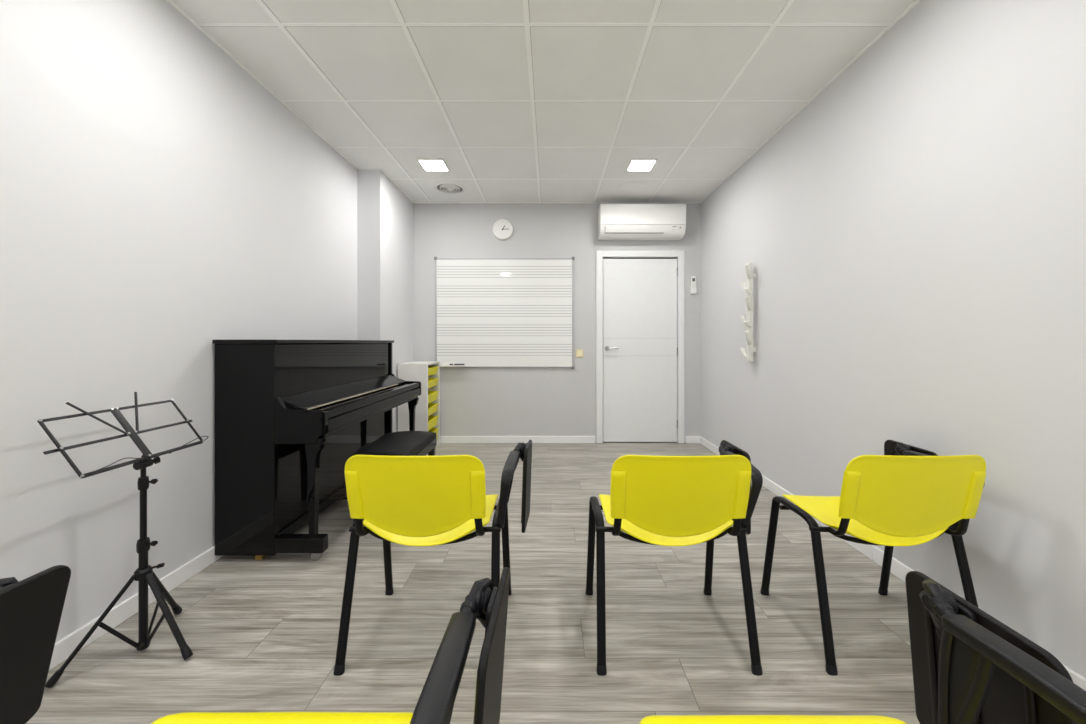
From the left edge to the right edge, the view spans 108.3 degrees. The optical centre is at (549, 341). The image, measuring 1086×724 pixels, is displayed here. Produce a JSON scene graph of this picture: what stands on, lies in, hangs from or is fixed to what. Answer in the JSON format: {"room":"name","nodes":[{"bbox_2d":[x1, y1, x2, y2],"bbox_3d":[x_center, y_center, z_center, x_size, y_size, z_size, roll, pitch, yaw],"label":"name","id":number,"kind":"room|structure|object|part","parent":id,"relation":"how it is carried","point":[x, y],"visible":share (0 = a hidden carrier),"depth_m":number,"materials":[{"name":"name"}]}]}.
{"room":"music room","nodes":[
{"label":"music room","id":0,"kind":"room"},
{"bbox_2d":[0,0,356,641],"bbox_3d":[-1.765,-0.205,1.589,0.100,2.650,5.677,0,0,0],"label":"wall","id":1,"kind":"structure","parent":0,"point":[159,203],"depth_m":1.59,"materials":[{"name":"grey paint"}]},
{"bbox_2d":[49,546,223,669],"bbox_3d":[-1.708,1.081,1.119,0.014,0.078,4.737,0,0,0],"label":"baseboard","id":2,"kind":"structure","parent":1,"relation":"attached to","point":[126,609],"depth_m":1.57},
{"bbox_2d":[357,170,412,431],"bbox_3d":[-1.613,-0.205,3.907,0.205,2.650,0.840,0,0,0],"label":"wall pillar","id":3,"kind":"structure","parent":0,"point":[384,213],"depth_m":3.60,"materials":[{"name":"grey paint"}]},
{"bbox_2d":[26,442,919,723],"bbox_3d":[-0.028,1.150,1.589,3.575,0.060,5.677,0,0,0],"label":"floor","id":4,"kind":"structure","parent":0,"point":[262,635],"depth_m":1.53,"materials":[{"name":"grey wood"}]},
{"bbox_2d":[0,565,70,723],"bbox_3d":[-1.308,0.745,0.546,0.648,0.749,0.533,0,0,0],"label":"chair","id":5,"kind":"object","parent":4,"relation":"on","point":[31,608],"visible":1,"depth_m":0.76,"materials":[{"name":"black plastic"}]},
{"bbox_2d":[37,392,207,687],"bbox_3d":[-1.515,0.657,1.430,0.372,0.923,0.436,0,0,-34],"label":"music stand","id":6,"kind":"object","parent":4,"relation":"on","point":[144,574],"visible":0.99,"depth_m":1.41,"materials":[{"name":"black metal"}]},
{"bbox_3d":[-1.552,0.974,1.337,0.019,0.274,0.196,0,0,43],"label":"leg","id":7,"kind":"part","parent":6,"relation":"part of","materials":[{"name":"black metal"}]},
{"bbox_3d":[-1.468,0.432,1.440,0.025,0.050,0.064,0,0,0],"label":"tilt knob","id":8,"kind":"part","parent":6,"relation":"part of","materials":[{"name":"black metal"}]},
{"bbox_3d":[-1.504,0.974,1.526,0.019,0.274,0.188,0,0,-16],"label":"leg","id":9,"kind":"part","parent":6,"relation":"part of","materials":[{"name":"black metal"}]},
{"bbox_3d":[-1.363,0.974,1.398,0.189,0.274,0.054,0,0,0],"label":"leg","id":10,"kind":"part","parent":6,"relation":"part of","materials":[{"name":"black metal"}]},
{"bbox_2d":[212,340,420,560],"bbox_3d":[-1.422,0.555,2.730,0.564,1.130,1.510,0,0,0],"label":"upright piano","id":11,"kind":"object","parent":4,"relation":"on","point":[290,415],"visible":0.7,"depth_m":1.99,"materials":[{"name":"black paint"}]},
{"bbox_3d":[-1.548,0.548,2.001,0.304,1.073,0.032,0,0,0],"label":"panel","id":12,"kind":"part","parent":11,"relation":"part of","materials":[{"name":"black paint"}]},
{"bbox_3d":[-1.268,0.403,2.001,0.256,0.235,0.032,0,0,0],"label":"arm","id":13,"kind":"part","parent":11,"relation":"part of","materials":[{"name":"black paint"}]},
{"bbox_3d":[-1.544,0.001,2.730,0.320,0.022,1.510,0,0,0],"label":"lid","id":14,"kind":"part","parent":11,"relation":"part of","materials":[{"name":"black paint"}]},
{"bbox_3d":[-1.220,0.746,2.009,0.120,0.505,0.040,0,0,0],"label":"leg","id":15,"kind":"part","parent":11,"relation":"part of","materials":[{"name":"black paint"}]},
{"bbox_3d":[-1.436,0.745,2.730,0.020,0.510,1.426,0,0,0],"label":"panel","id":16,"kind":"part","parent":11,"relation":"part of","materials":[{"name":"black paint"}]},
{"bbox_3d":[-1.421,0.167,2.730,0.021,0.306,1.426,0,0,0],"label":"panel","id":17,"kind":"part","parent":11,"relation":"part of","materials":[{"name":"black paint"}]},
{"bbox_3d":[-1.548,0.548,3.459,0.304,1.073,0.032,0,0,0],"label":"panel","id":18,"kind":"part","parent":11,"relation":"part of","materials":[{"name":"black paint"}]},
{"bbox_3d":[-1.268,0.403,3.459,0.256,0.235,0.032,0,0,0],"label":"arm","id":19,"kind":"part","parent":11,"relation":"part of","materials":[{"name":"black paint"}]},
{"bbox_3d":[-1.220,0.746,3.447,0.120,0.505,0.040,0,0,0],"label":"leg","id":20,"kind":"part","parent":11,"relation":"part of","materials":[{"name":"black paint"}]},
{"bbox_2d":[151,567,509,723],"bbox_3d":[-0.405,0.745,0.542,0.649,0.749,0.529,0,0,0],"label":"chair","id":21,"kind":"object","parent":4,"relation":"on","point":[487,603],"visible":1,"depth_m":0.66,"materials":[{"name":"black plastic"}]},
{"bbox_3d":[-0.450,0.680,0.547,0.467,0.067,0.362,0,0,0],"label":"seat","id":22,"kind":"part","parent":21,"relation":"part of","materials":[{"name":"yellow plastic"}]},
{"bbox_3d":[-0.157,0.567,0.527,0.065,0.223,0.296,0,0,4],"label":"armrest","id":23,"kind":"part","parent":21,"relation":"part of","materials":[{"name":"black plastic"}]},
{"bbox_3d":[-0.105,0.500,0.700,0.011,0.090,0.070,4,0,2],"label":"hinge plate","id":24,"kind":"part","parent":21,"relation":"part of","materials":[{"name":"black plastic"}]},
{"bbox_2d":[351,431,436,520],"bbox_3d":[-0.975,0.871,2.520,0.330,0.499,0.570,0,0,0],"label":"piano bench","id":25,"kind":"object","parent":4,"relation":"on","point":[401,443],"visible":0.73,"depth_m":2.45,"materials":[{"name":"black paint"}]},
{"bbox_2d":[351,431,435,456],"bbox_3d":[-0.975,0.653,2.520,0.330,0.064,0.569,0,0,0],"label":"cushion","id":26,"kind":"object","parent":25,"relation":"on","point":[401,443],"depth_m":2.43,"materials":[{"name":"black leather"}]},
{"bbox_3d":[-0.838,0.903,2.775,0.044,0.434,0.044,0,0,0],"label":"leg","id":27,"kind":"part","parent":25,"relation":"part of","materials":[{"name":"black paint"}]},
{"bbox_2d":[398,361,439,455],"bbox_3d":[-1.349,0.667,4.062,0.295,0.905,0.430,0,0,0],"label":"base cabinet","id":28,"kind":"object","parent":4,"relation":"on","point":[427,411],"visible":0.63,"depth_m":3.85,"materials":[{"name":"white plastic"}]},
{"bbox_3d":[-1.341,1.003,4.062,0.273,0.133,0.378,0,0,0],"label":"drawer","id":29,"kind":"part","parent":28,"relation":"part of","materials":[{"name":"yellow plastic"}]},
{"bbox_3d":[-1.341,0.853,4.062,0.273,0.103,0.378,0,0,0],"label":"drawer","id":30,"kind":"part","parent":28,"relation":"part of","materials":[{"name":"yellow plastic"}]},
{"bbox_3d":[-1.341,0.715,4.062,0.273,0.090,0.378,0,0,0],"label":"drawer","id":31,"kind":"part","parent":28,"relation":"part of","materials":[{"name":"yellow plastic"}]},
{"bbox_3d":[-1.341,0.583,4.062,0.273,0.095,0.378,0,0,0],"label":"drawer","id":32,"kind":"part","parent":28,"relation":"part of","materials":[{"name":"yellow plastic"}]},
{"bbox_3d":[-1.341,0.436,4.062,0.273,0.077,0.378,0,0,0],"label":"drawer","id":33,"kind":"part","parent":28,"relation":"part of","materials":[{"name":"yellow plastic"}]},
{"bbox_3d":[-1.341,0.309,4.062,0.273,0.082,0.378,0,0,0],"label":"drawer","id":34,"kind":"part","parent":28,"relation":"part of","materials":[{"name":"yellow plastic"}]},
{"bbox_2d":[333,440,531,675],"bbox_3d":[-0.406,0.745,1.537,0.648,0.749,0.535,0,0,0],"label":"chair","id":35,"kind":"object","parent":4,"relation":"on","point":[403,500],"visible":1,"depth_m":1.32,"materials":[{"name":"yellow plastic"}]},
{"bbox_3d":[-0.709,0.921,1.368,0.031,0.391,0.106,0,0,5],"label":"leg","id":36,"kind":"part","parent":35,"relation":"part of","materials":[{"name":"black metal"}]},
{"bbox_3d":[-0.704,0.688,1.541,0.032,0.084,0.279,0,0,0],"label":"rail","id":37,"kind":"part","parent":35,"relation":"part of","materials":[{"name":"black metal"}]},
{"bbox_3d":[-0.708,0.908,1.705,0.031,0.416,0.090,0,0,-7],"label":"leg","id":38,"kind":"part","parent":35,"relation":"part of","materials":[{"name":"black metal"}]},
{"bbox_3d":[-0.450,0.518,1.304,0.466,0.300,0.074,0,0,0],"label":"backrest","id":39,"kind":"part","parent":35,"relation":"part of","materials":[{"name":"yellow plastic"}]},
{"bbox_3d":[-0.450,0.680,1.539,0.467,0.067,0.362,0,0,0],"label":"seat","id":40,"kind":"part","parent":35,"relation":"part of","materials":[{"name":"yellow plastic"}]},
{"bbox_3d":[-0.191,0.921,1.368,0.031,0.391,0.106,0,0,-5],"label":"leg","id":41,"kind":"part","parent":35,"relation":"part of","materials":[{"name":"black metal"}]},
{"bbox_3d":[-0.196,0.688,1.541,0.032,0.084,0.279,0,0,0],"label":"rail","id":42,"kind":"part","parent":35,"relation":"part of","materials":[{"name":"black metal"}]},
{"bbox_3d":[-0.192,0.908,1.705,0.031,0.416,0.090,0,0,7],"label":"leg","id":43,"kind":"part","parent":35,"relation":"part of","materials":[{"name":"black metal"}]},
{"bbox_3d":[-0.157,0.567,1.519,0.065,0.223,0.296,0,0,4],"label":"armrest","id":44,"kind":"part","parent":35,"relation":"part of","materials":[{"name":"black plastic"}]},
{"bbox_2d":[585,440,762,675],"bbox_3d":[0.480,0.745,1.544,0.645,0.749,0.549,0,0,0],"label":"chair","id":45,"kind":"object","parent":4,"relation":"on","point":[654,500],"visible":1,"depth_m":1.32,"materials":[{"name":"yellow plastic"}]},
{"bbox_3d":[0.179,0.908,1.705,0.031,0.416,0.090,0,0,-7],"label":"leg","id":46,"kind":"part","parent":45,"relation":"part of","materials":[{"name":"black metal"}]},
{"bbox_3d":[0.183,0.688,1.541,0.032,0.084,0.279,0,0,0],"label":"rail","id":47,"kind":"part","parent":45,"relation":"part of","materials":[{"name":"black metal"}]},
{"bbox_3d":[0.178,0.921,1.368,0.031,0.391,0.106,0,0,5],"label":"leg","id":48,"kind":"part","parent":45,"relation":"part of","materials":[{"name":"black metal"}]},
{"bbox_3d":[0.437,0.680,1.539,0.467,0.067,0.362,0,0,0],"label":"seat","id":49,"kind":"part","parent":45,"relation":"part of","materials":[{"name":"yellow plastic"}]},
{"bbox_3d":[0.437,0.518,1.304,0.466,0.300,0.074,0,0,0],"label":"backrest","id":50,"kind":"part","parent":45,"relation":"part of","materials":[{"name":"yellow plastic"}]},
{"bbox_3d":[0.695,0.908,1.705,0.031,0.416,0.090,0,0,7],"label":"leg","id":51,"kind":"part","parent":45,"relation":"part of","materials":[{"name":"black metal"}]},
{"bbox_3d":[0.691,0.688,1.541,0.032,0.084,0.279,0,0,0],"label":"rail","id":52,"kind":"part","parent":45,"relation":"part of","materials":[{"name":"black metal"}]},
{"bbox_3d":[0.730,0.567,1.519,0.065,0.223,0.296,0,0,4],"label":"armrest","id":53,"kind":"part","parent":45,"relation":"part of","materials":[{"name":"black plastic"}]},
{"bbox_3d":[0.696,0.921,1.368,0.031,0.391,0.106,0,0,-5],"label":"leg","id":54,"kind":"part","parent":45,"relation":"part of","materials":[{"name":"black metal"}]},
{"bbox_2d":[639,571,1085,723],"bbox_3d":[0.436,0.745,0.542,0.669,0.749,0.541,0,0,0],"label":"chair","id":55,"kind":"object","parent":4,"relation":"on","point":[969,667],"visible":1,"depth_m":0.65,"materials":[{"name":"black plastic"}]},
{"bbox_3d":[0.381,0.680,0.541,0.467,0.067,0.362,0,0,0],"label":"seat","id":56,"kind":"part","parent":55,"relation":"part of","materials":[{"name":"yellow plastic"}]},
{"bbox_3d":[0.731,0.512,0.706,0.011,0.090,0.070,-4,0,0],"label":"hinge plate","id":57,"kind":"part","parent":55,"relation":"part of","materials":[{"name":"black plastic"}]},
{"bbox_3d":[0.674,0.567,0.521,0.065,0.223,0.296,0,0,4],"label":"armrest","id":58,"kind":"part","parent":55,"relation":"part of","materials":[{"name":"black plastic"}]},
{"bbox_2d":[760,440,985,675],"bbox_3d":[1.258,0.745,1.555,0.645,0.749,0.572,0,0,0],"label":"chair","id":59,"kind":"object","parent":4,"relation":"on","point":[907,495],"visible":1,"depth_m":1.32,"materials":[{"name":"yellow plastic"}]},
{"bbox_3d":[0.957,0.908,1.705,0.031,0.416,0.090,0,0,-7],"label":"leg","id":60,"kind":"part","parent":59,"relation":"part of","materials":[{"name":"black metal"}]},
{"bbox_3d":[0.961,0.688,1.541,0.032,0.084,0.279,0,0,0],"label":"rail","id":61,"kind":"part","parent":59,"relation":"part of","materials":[{"name":"black metal"}]},
{"bbox_3d":[0.956,0.921,1.368,0.031,0.391,0.106,0,0,5],"label":"leg","id":62,"kind":"part","parent":59,"relation":"part of","materials":[{"name":"black metal"}]},
{"bbox_3d":[1.215,0.680,1.539,0.467,0.067,0.362,0,0,0],"label":"seat","id":63,"kind":"part","parent":59,"relation":"part of","materials":[{"name":"yellow plastic"}]},
{"bbox_3d":[1.473,0.908,1.705,0.031,0.416,0.090,0,0,7],"label":"leg","id":64,"kind":"part","parent":59,"relation":"part of","materials":[{"name":"black metal"}]},
{"bbox_3d":[1.215,0.518,1.304,0.466,0.300,0.074,0,0,0],"label":"backrest","id":65,"kind":"part","parent":59,"relation":"part of","materials":[{"name":"yellow plastic"}]},
{"bbox_3d":[1.508,0.567,1.519,0.065,0.223,0.296,0,0,4],"label":"armrest","id":66,"kind":"part","parent":59,"relation":"part of","materials":[{"name":"black plastic"}]},
{"bbox_3d":[1.469,0.688,1.541,0.032,0.084,0.279,0,0,0],"label":"rail","id":67,"kind":"part","parent":59,"relation":"part of","materials":[{"name":"black metal"}]},
{"bbox_3d":[1.474,0.921,1.368,0.031,0.391,0.106,0,0,-5],"label":"leg","id":68,"kind":"part","parent":59,"relation":"part of","materials":[{"name":"black metal"}]},
{"bbox_2d":[167,0,920,202],"bbox_3d":[-0.028,-1.567,1.589,3.575,0.085,5.677,0,0,0],"label":"ceiling","id":69,"kind":"structure","parent":0,"point":[522,101],"depth_m":2.28,"materials":[{"name":"tile"}]},
{"bbox_2d":[416,159,449,171],"bbox_3d":[-1.005,-1.524,3.390,0.230,0.012,0.230,0,0,0],"label":"recessed light","id":70,"kind":"object","parent":69,"relation":"in","point":[428,165],"visible":1,"depth_m":3.39,"materials":[{"name":"white plastic"}]},
{"bbox_3d":[-1.005,-1.525,3.390,0.190,0.006,0.190,0,0,0],"label":"light panel","id":71,"kind":"part","parent":70,"relation":"part of","materials":[{"name":"white plastic"}]},
{"bbox_2d":[434,181,465,193],"bbox_3d":[-0.995,-1.518,3.900,0.310,0.024,0.310,0,0,0],"label":"ceiling vent","id":72,"kind":"object","parent":69,"relation":"in","point":[447,187],"visible":1,"depth_m":3.86,"materials":[{"name":"white plastic"}]},
{"bbox_2d":[626,159,657,171],"bbox_3d":[0.790,-1.524,3.390,0.230,0.012,0.230,0,0,0],"label":"recessed light","id":73,"kind":"object","parent":69,"relation":"in","point":[635,165],"visible":1,"depth_m":3.39,"materials":[{"name":"white plastic"}]},
{"bbox_3d":[0.790,-1.525,3.390,0.190,0.006,0.190,0,0,0],"label":"light panel","id":74,"kind":"part","parent":73,"relation":"part of","materials":[{"name":"white plastic"}]},
{"bbox_2d":[413,203,699,442],"bbox_3d":[-0.028,-0.205,4.377,3.375,2.650,0.100,0,0,0],"label":"wall","id":75,"kind":"structure","parent":0,"point":[474,401],"depth_m":4.33,"materials":[{"name":"grey paint"}]},
{"bbox_2d":[493,219,512,239],"bbox_3d":[-0.519,-1.230,4.308,0.224,0.224,0.038,0,0,0],"label":"wall clock","id":76,"kind":"object","parent":75,"relation":"attached to","point":[502,228],"visible":1,"depth_m":4.30,"materials":[{"name":"white plastic"}]},
{"bbox_2d":[434,257,574,368],"bbox_3d":[-0.502,-0.315,4.283,1.544,1.232,0.088,0,0,0],"label":"whiteboard","id":77,"kind":"object","parent":75,"relation":"attached to","point":[490,312],"visible":0.92,"depth_m":4.31,"materials":[{"name":"plastic"}]},
{"bbox_2d":[441,365,467,366],"bbox_3d":[-1.037,0.264,4.271,0.280,0.018,0.064,0,0,0],"label":"tray","id":78,"kind":"object","parent":77,"relation":"on","point":[441,365],"depth_m":4.24,"materials":[{"name":"white plastic"}]},
{"bbox_2d":[440,436,699,442],"bbox_3d":[0.075,1.081,4.320,3.170,0.078,0.014,0,0,0],"label":"baseboard","id":79,"kind":"structure","parent":75,"relation":"attached to","point":[443,439],"depth_m":4.31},
{"bbox_2d":[576,350,582,356],"bbox_3d":[0.326,0.132,4.320,0.084,0.084,0.014,0,0,0],"label":"light switch","id":80,"kind":"object","parent":75,"relation":"attached to","point":[579,353],"visible":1,"depth_m":4.31,"materials":[{"name":"beige plastic"}]},
{"bbox_2d":[596,251,684,442],"bbox_3d":[0.994,0.060,4.347,0.971,2.120,0.160,0,0,0],"label":"door","id":81,"kind":"structure","parent":75,"relation":"in","point":[640,295],"depth_m":4.33,"materials":[{"name":"white paint"}]},
{"bbox_2d":[598,204,685,239],"bbox_3d":[0.980,-1.283,4.223,0.904,0.336,0.209,0,0,0],"label":"air conditioner","id":82,"kind":"object","parent":75,"relation":"attached to","point":[615,221],"visible":1,"depth_m":4.12,"materials":[{"name":"white plastic"}]},
{"bbox_3d":[0.980,-1.341,4.128,0.900,0.222,0.019,0,0,0],"label":"panel","id":83,"kind":"part","parent":82,"relation":"part of","materials":[{"name":"white plastic"}]},
{"bbox_2d":[690,276,696,293],"bbox_3d":[1.578,-0.623,4.313,0.060,0.195,0.028,0,0,0],"label":"remote control","id":84,"kind":"object","parent":75,"relation":"attached to","point":[693,289],"visible":1,"depth_m":4.30,"materials":[{"name":"white plastic"}]},
{"bbox_2d":[700,0,1085,677],"bbox_3d":[1.710,-0.205,1.589,0.100,2.650,5.677,0,0,0],"label":"wall","id":85,"kind":"structure","parent":0,"point":[914,236],"depth_m":1.68,"materials":[{"name":"grey paint"}]},
{"bbox_2d":[740,262,755,361],"bbox_3d":[1.603,-0.235,3.184,0.114,0.800,0.168,0,0,0],"label":"coat rack","id":86,"kind":"object","parent":85,"relation":"attached to","point":[747,321],"visible":1,"depth_m":3.14,"materials":[{"name":"white plastic"}]},
{"bbox_2d":[700,436,1085,690],"bbox_3d":[1.653,1.081,1.532,0.014,0.078,5.563,0,0,0],"label":"baseboard","id":87,"kind":"structure","parent":85,"relation":"attached to","point":[872,552],"depth_m":2.01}
]}

